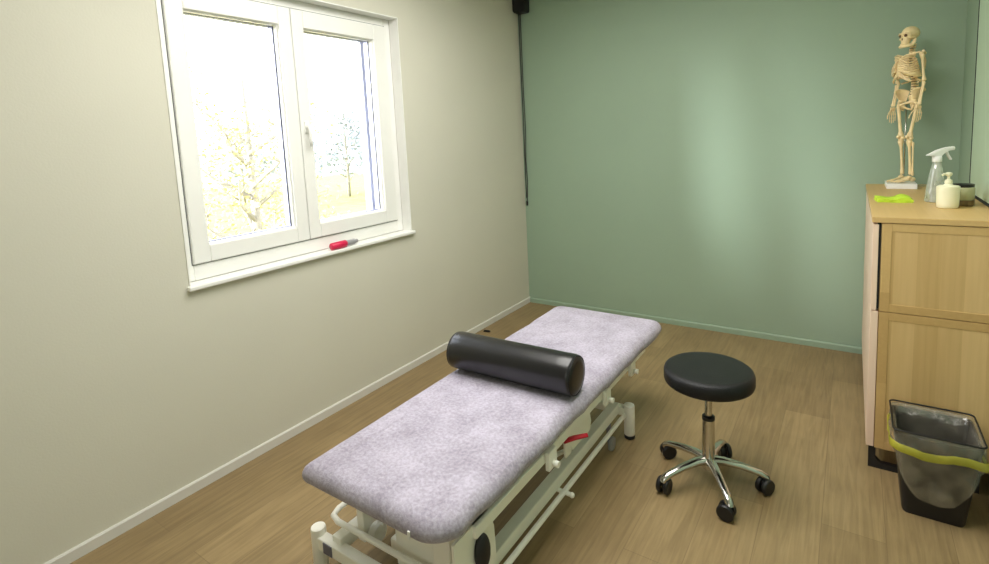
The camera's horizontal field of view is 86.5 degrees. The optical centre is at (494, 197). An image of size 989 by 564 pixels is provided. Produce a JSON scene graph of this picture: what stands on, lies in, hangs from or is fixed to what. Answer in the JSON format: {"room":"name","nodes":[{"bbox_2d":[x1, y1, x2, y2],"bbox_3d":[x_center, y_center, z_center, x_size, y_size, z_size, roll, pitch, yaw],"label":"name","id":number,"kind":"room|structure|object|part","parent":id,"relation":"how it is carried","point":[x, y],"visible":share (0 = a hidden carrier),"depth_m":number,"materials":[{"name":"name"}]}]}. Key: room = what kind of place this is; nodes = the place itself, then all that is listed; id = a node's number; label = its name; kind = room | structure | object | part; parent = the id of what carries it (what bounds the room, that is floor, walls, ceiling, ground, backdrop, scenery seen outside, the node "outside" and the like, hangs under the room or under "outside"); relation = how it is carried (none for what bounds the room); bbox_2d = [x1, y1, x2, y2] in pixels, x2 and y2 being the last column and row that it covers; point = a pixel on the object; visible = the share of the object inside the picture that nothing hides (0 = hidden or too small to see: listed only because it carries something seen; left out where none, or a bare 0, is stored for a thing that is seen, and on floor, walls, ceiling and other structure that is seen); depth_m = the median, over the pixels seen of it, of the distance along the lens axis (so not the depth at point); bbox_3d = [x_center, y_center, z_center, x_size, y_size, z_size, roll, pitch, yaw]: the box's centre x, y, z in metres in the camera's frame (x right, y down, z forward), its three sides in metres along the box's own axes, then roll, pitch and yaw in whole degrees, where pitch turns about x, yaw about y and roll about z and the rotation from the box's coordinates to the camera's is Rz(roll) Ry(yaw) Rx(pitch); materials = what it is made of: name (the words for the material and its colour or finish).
{"room":"examination room","nodes":[
{"label":"examination room","id":0,"kind":"room"},
{"bbox_2d":[0,0,529,563],"bbox_3d":[-1.524,-0.027,2.373,0.320,2.720,5.900,2,8,34],"label":"wall","id":1,"kind":"structure","parent":0,"point":[123,386],"depth_m":2.23,"materials":[{"name":"beige paint"}]},
{"bbox_2d":[155,0,415,291],"bbox_3d":[-1.147,-0.369,2.961,0.428,1.407,1.463,2,8,34],"label":"window","id":2,"kind":"structure","parent":1,"relation":"in","point":[287,22],"depth_m":2.85,"materials":[{"name":"white plastic"}]},
{"bbox_3d":[-1.263,-0.348,2.622,0.067,1.250,0.631,2,8,34],"label":"sash","id":3,"kind":"part","parent":2,"relation":"part of","materials":[{"name":"white plastic"}]},
{"bbox_3d":[-0.976,0.319,2.947,0.098,0.020,1.463,2,8,34],"label":"sill","id":4,"kind":"part","parent":2,"relation":"part of","materials":[{"name":"white plastic"}]},
{"bbox_3d":[-1.017,-0.348,2.887,0.042,0.141,0.026,2,8,34],"label":"handle","id":5,"kind":"part","parent":2,"relation":"part of","materials":[{"name":"white plastic"}]},
{"bbox_2d":[329,239,357,249],"bbox_3d":[-0.873,0.269,3.056,0.042,0.042,0.195,2,8,34],"label":"marker pen","id":6,"kind":"object","parent":2,"relation":"on","point":[344,243],"visible":1,"depth_m":3.02,"materials":[{"name":"plastic"}]},
{"bbox_3d":[-0.892,-0.429,3.165,0.067,1.250,0.685,2,8,34],"label":"sash","id":7,"kind":"part","parent":2,"relation":"part of","materials":[{"name":"white plastic"}]},
{"bbox_2d":[44,297,529,563],"bbox_3d":[-1.321,1.302,2.434,0.011,0.048,5.900,2,8,34],"label":"baseboard","id":8,"kind":"structure","parent":1,"relation":"attached to","point":[114,531],"depth_m":2.54,"materials":[{"name":"white wood"}]},
{"bbox_2d":[70,302,988,563],"bbox_3d":[-0.183,1.419,1.675,3.551,0.120,6.300,2,8,34],"label":"floor","id":9,"kind":"structure","parent":0,"point":[802,424],"depth_m":2.23,"materials":[{"name":"brown wood"}]},
{"bbox_2d":[302,306,661,563],"bbox_3d":[0.107,1.012,2.340,0.758,0.505,1.828,2,8,34],"label":"massage table","id":10,"kind":"object","parent":9,"relation":"on","point":[437,469],"visible":0.96,"depth_m":1.84,"materials":[{"name":"white fabric"}]},
{"bbox_3d":[-0.629,1.257,1.893,0.053,0.159,0.053,2,8,34],"label":"post","id":11,"kind":"part","parent":10,"relation":"part of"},
{"bbox_3d":[-0.306,1.157,1.902,0.110,0.210,0.120,2,8,34],"label":"lift motor","id":12,"kind":"part","parent":10,"relation":"part of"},
{"bbox_3d":[-0.248,1.094,1.704,0.195,0.284,0.015,2,8,34],"label":"panel","id":13,"kind":"part","parent":10,"relation":"part of","materials":[{"name":"beige metal"}]},
{"bbox_3d":[0.020,1.141,2.253,0.665,0.067,1.385,2,8,34],"label":"frame","id":14,"kind":"part","parent":10,"relation":"part of","materials":[{"name":"beige metal"}]},
{"bbox_3d":[-0.056,1.081,1.561,0.009,0.244,0.200,2,8,34],"label":"plate","id":15,"kind":"part","parent":10,"relation":"part of","materials":[{"name":"beige metal"}]},
{"bbox_3d":[0.023,1.117,2.257,0.656,0.096,1.312,2,8,34],"label":"foot rail","id":16,"kind":"part","parent":10,"relation":"part of","materials":[{"name":"beige metal"}]},
{"bbox_2d":[446,331,584,396],"bbox_3d":[0.077,0.692,2.215,0.596,0.162,0.162,1,8,33],"label":"bolster cushion","id":17,"kind":"object","parent":10,"relation":"on","point":[556,371],"visible":1,"depth_m":2.13,"materials":[{"name":"black leather"}]},
{"bbox_3d":[0.164,0.882,2.295,0.504,0.040,1.522,2,8,34],"label":"frame","id":18,"kind":"part","parent":10,"relation":"part of","materials":[{"name":"white metal"}]},
{"bbox_3d":[0.120,1.055,2.035,0.016,0.229,0.760,2,8,34],"label":"lift arm","id":19,"kind":"part","parent":10,"relation":"part of"},
{"bbox_3d":[0.291,0.991,2.098,0.012,0.084,0.050,2,8,34],"label":"lever mount","id":20,"kind":"part","parent":10,"relation":"part of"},
{"bbox_3d":[0.317,0.943,2.057,0.101,0.025,0.028,-4,7,-11],"label":"release lever","id":21,"kind":"part","parent":10,"relation":"part of","materials":[{"name":"red plastic"}]},
{"bbox_3d":[0.343,0.950,2.194,0.008,0.169,0.275,2,8,34],"label":"plate","id":22,"kind":"part","parent":10,"relation":"part of","materials":[{"name":"white metal"}]},
{"bbox_3d":[0.674,1.108,2.623,0.053,0.159,0.053,2,8,34],"label":"post","id":23,"kind":"part","parent":10,"relation":"part of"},
{"bbox_2d":[656,352,774,521],"bbox_3d":[0.930,0.973,2.258,0.488,0.522,0.472,2,8,34],"label":"stool","id":24,"kind":"object","parent":9,"relation":"on","point":[709,377],"visible":1,"depth_m":2.20,"materials":[{"name":"black leather"}]},
{"bbox_3d":[0.855,1.138,2.372,0.048,0.074,0.225,-7,8,-33],"label":"arm","id":25,"kind":"part","parent":24,"relation":"part of","materials":[{"name":"silver metal"}]},
{"bbox_3d":[0.802,1.156,2.234,0.225,0.074,0.048,-5,7,-15],"label":"arm","id":26,"kind":"part","parent":24,"relation":"part of","materials":[{"name":"silver metal"}]},
{"bbox_3d":[0.904,0.749,2.220,0.360,0.068,0.360,2,8,34],"label":"seat","id":27,"kind":"part","parent":24,"relation":"part of","materials":[{"name":"black leather"}]},
{"bbox_3d":[0.918,1.161,2.141,0.048,0.074,0.225,-2,7,3],"label":"arm","id":28,"kind":"part","parent":24,"relation":"part of","materials":[{"name":"silver metal"}]},
{"bbox_3d":[1.000,1.131,2.366,0.048,0.074,0.225,2,8,37],"label":"arm","id":29,"kind":"part","parent":24,"relation":"part of","materials":[{"name":"silver metal"}]},
{"bbox_3d":[1.042,1.146,2.221,0.225,0.074,0.048,0,7,21],"label":"arm","id":30,"kind":"part","parent":24,"relation":"part of","materials":[{"name":"silver metal"}]},
{"bbox_2d":[862,184,988,493],"bbox_3d":[2.172,0.559,2.700,0.438,1.120,1.367,2,8,34],"label":"base cabinet","id":31,"kind":"object","parent":9,"relation":"on","point":[925,313],"visible":0.93,"depth_m":2.15,"materials":[{"name":"brown wood"}]},
{"bbox_3d":[2.204,0.663,3.110,0.027,0.611,0.674,2,8,34],"label":"door","id":32,"kind":"part","parent":31,"relation":"part of","materials":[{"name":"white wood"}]},
{"bbox_3d":[2.177,0.172,3.055,0.020,0.371,0.674,2,8,34],"label":"door","id":33,"kind":"part","parent":31,"relation":"part of","materials":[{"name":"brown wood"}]},
{"bbox_3d":[1.824,0.747,2.553,0.027,0.611,0.680,2,8,34],"label":"door","id":34,"kind":"part","parent":31,"relation":"part of","materials":[{"name":"white wood"}]},
{"bbox_3d":[1.797,0.255,2.498,0.020,0.371,0.680,2,8,34],"label":"door","id":35,"kind":"part","parent":31,"relation":"part of","materials":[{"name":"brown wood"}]},
{"bbox_2d":[874,194,913,202],"bbox_3d":[1.962,0.004,2.585,0.147,0.027,0.146,1,8,31],"label":"folded cloth","id":36,"kind":"object","parent":31,"relation":"on","point":[900,198],"visible":1,"depth_m":2.55,"materials":[{"name":"yellow fabric"}]},
{"bbox_2d":[885,26,926,188],"bbox_3d":[2.420,-0.514,3.001,0.282,0.915,0.240,2,8,34],"label":"skeleton","id":37,"kind":"object","parent":31,"relation":"on","point":[908,70],"visible":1,"depth_m":3.00,"materials":[{"name":"white plastic"}]},
{"bbox_3d":[2.422,-0.331,3.099,0.008,0.472,0.008,2,8,34],"label":"support rod","id":38,"kind":"part","parent":37,"relation":"part of","materials":[{"name":"silver metal"}]},
{"bbox_3d":[2.372,-0.727,2.909,0.038,0.163,0.026,2,8,34],"label":"arm","id":39,"kind":"part","parent":37,"relation":"part of","materials":[{"name":"beige plastic"}]},
{"bbox_3d":[2.394,-0.769,2.925,0.020,0.102,0.072,4,9,44],"label":"shoulder blade","id":40,"kind":"part","parent":37,"relation":"part of","materials":[{"name":"beige plastic"}]},
{"bbox_3d":[1.813,1.145,2.233,0.367,0.100,0.025,2,8,34],"label":"leg","id":41,"kind":"part","parent":31,"relation":"part of","materials":[{"name":"black metal"}]},
{"bbox_3d":[1.817,0.793,2.157,0.401,0.614,0.014,2,8,34],"label":"panel frame","id":42,"kind":"part","parent":31,"relation":"part of","materials":[{"name":"brown wood"}]},
{"bbox_3d":[1.792,0.299,2.100,0.401,0.378,0.014,2,8,34],"label":"panel frame","id":43,"kind":"part","parent":31,"relation":"part of","materials":[{"name":"brown wood"}]},
{"bbox_3d":[1.817,0.793,2.158,0.337,0.550,0.012,2,8,34],"label":"panel","id":44,"kind":"part","parent":31,"relation":"part of","materials":[{"name":"brown wood"}]},
{"bbox_3d":[1.792,0.299,2.100,0.337,0.314,0.012,2,8,34],"label":"panel","id":45,"kind":"part","parent":31,"relation":"part of","materials":[{"name":"brown wood"}]},
{"bbox_2d":[924,146,954,202],"bbox_3d":[2.102,-0.109,2.481,0.117,0.260,0.082,-2,7,6],"label":"spray bottle","id":46,"kind":"object","parent":31,"relation":"on","point":[936,171],"visible":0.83,"depth_m":2.47,"materials":[{"name":"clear plastic"}]},
{"bbox_2d":[936,172,960,208],"bbox_3d":[1.997,-0.032,2.312,0.082,0.157,0.082,2,8,34],"label":"pump dispenser","id":47,"kind":"object","parent":31,"relation":"on","point":[947,194],"visible":1,"depth_m":2.29,"materials":[{"name":"beige plastic"}]},
{"bbox_2d":[953,183,975,205],"bbox_3d":[2.106,-0.013,2.362,0.082,0.097,0.082,2,8,34],"label":"glass jar","id":48,"kind":"object","parent":31,"relation":"on","point":[967,192],"visible":0.6,"depth_m":2.33,"materials":[{"name":"clear glass"}]},
{"bbox_3d":[2.104,-0.054,2.357,0.077,0.013,0.077,2,8,34],"label":"lid","id":49,"kind":"part","parent":48,"relation":"part of","materials":[{"name":"black plastic"}]},
{"bbox_2d":[889,399,987,527],"bbox_3d":[1.714,1.043,2.056,0.273,0.352,0.269,2,8,34],"label":"waste bin","id":50,"kind":"object","parent":9,"relation":"on","point":[929,479],"visible":0.94,"depth_m":1.99,"materials":[{"name":"black plastic"}]},
{"bbox_2d":[887,402,988,501],"bbox_3d":[1.714,1.033,2.055,0.289,0.318,0.284,2,8,34],"label":"liner","id":51,"kind":"object","parent":50,"relation":"in","point":[901,449],"visible":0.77,"depth_m":1.96,"materials":[{"name":"yellow plastic"}]},
{"bbox_2d":[517,0,967,346],"bbox_3d":[1.486,-0.363,3.990,3.471,2.720,0.200,2,8,34],"label":"wall","id":52,"kind":"structure","parent":0,"point":[712,162],"depth_m":3.78,"materials":[{"name":"green paint"}]},
{"bbox_2d":[512,0,528,205],"bbox_3d":[0.265,-0.816,4.577,0.120,1.805,0.088,2,8,34],"label":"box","id":53,"kind":"object","parent":52,"relation":"attached to","point":[519,7],"visible":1,"depth_m":4.56,"materials":[{"name":"black plastic"}]},
{"bbox_3d":[0.257,-0.779,4.627,0.030,1.630,0.012,2,8,34],"label":"hanging cord","id":54,"kind":"part","parent":53,"relation":"part of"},
{"bbox_2d":[530,297,861,353],"bbox_3d":[1.547,0.980,4.020,2.940,0.042,0.011,2,8,34],"label":"baseboard","id":55,"kind":"structure","parent":52,"relation":"attached to","point":[846,348],"depth_m":3.92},
{"bbox_2d":[958,0,978,182],"bbox_3d":[1.133,0.050,0.572,0.200,2.720,5.900,2,8,34],"label":"wall","id":56,"kind":"structure","parent":0,"point":[973,5],"depth_m":2.87,"materials":[{"name":"green paint"}]},
{"bbox_2d":[969,0,988,206],"bbox_3d":[1.996,-0.653,2.012,0.021,1.458,1.408,2,8,34],"label":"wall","id":57,"kind":"structure","parent":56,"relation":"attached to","point":[979,159],"depth_m":2.47,"materials":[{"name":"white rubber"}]},
{"label":"outside","id":58,"kind":"structure","parent":0,"visible":0},
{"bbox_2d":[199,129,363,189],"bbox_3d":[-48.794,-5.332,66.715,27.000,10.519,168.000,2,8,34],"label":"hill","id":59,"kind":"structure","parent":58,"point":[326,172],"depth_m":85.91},
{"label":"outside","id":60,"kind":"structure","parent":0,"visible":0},
{"bbox_2d":[203,172,366,238],"bbox_3d":[-28.600,1.365,42.956,89.400,0.300,150.000,2,8,34],"label":"lawn","id":61,"kind":"structure","parent":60,"point":[356,202],"depth_m":44.22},
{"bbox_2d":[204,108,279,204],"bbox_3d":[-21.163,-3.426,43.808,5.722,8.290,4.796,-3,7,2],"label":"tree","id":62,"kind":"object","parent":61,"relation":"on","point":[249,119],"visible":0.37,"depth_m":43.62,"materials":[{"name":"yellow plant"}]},
{"bbox_2d":[188,57,358,239],"bbox_3d":[-3.294,1.039,7.464,3.183,6.017,3.008,2,8,34],"label":"birch tree","id":63,"kind":"object","parent":61,"relation":"on","point":[254,216],"visible":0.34,"depth_m":7.32,"materials":[{"name":"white plant"}]},
{"bbox_2d":[233,195,349,226],"bbox_3d":[-3.994,1.724,12.277,3.273,3.622,3.789,-8,8,-38],"label":"shrub","id":64,"kind":"object","parent":61,"relation":"on","point":[270,213],"visible":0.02,"depth_m":12.22,"materials":[{"name":"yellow plant"}]},
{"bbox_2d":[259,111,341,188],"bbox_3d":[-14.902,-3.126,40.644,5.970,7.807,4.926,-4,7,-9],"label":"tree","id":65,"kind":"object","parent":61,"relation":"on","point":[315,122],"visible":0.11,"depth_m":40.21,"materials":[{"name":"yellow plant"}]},
{"bbox_2d":[311,101,363,196],"bbox_3d":[-13.288,-4.314,46.853,5.283,8.582,5.881,2,8,34],"label":"tree","id":66,"kind":"object","parent":61,"relation":"on","point":[344,119],"visible":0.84,"depth_m":46.69,"materials":[{"name":"green plant"}]}
]}

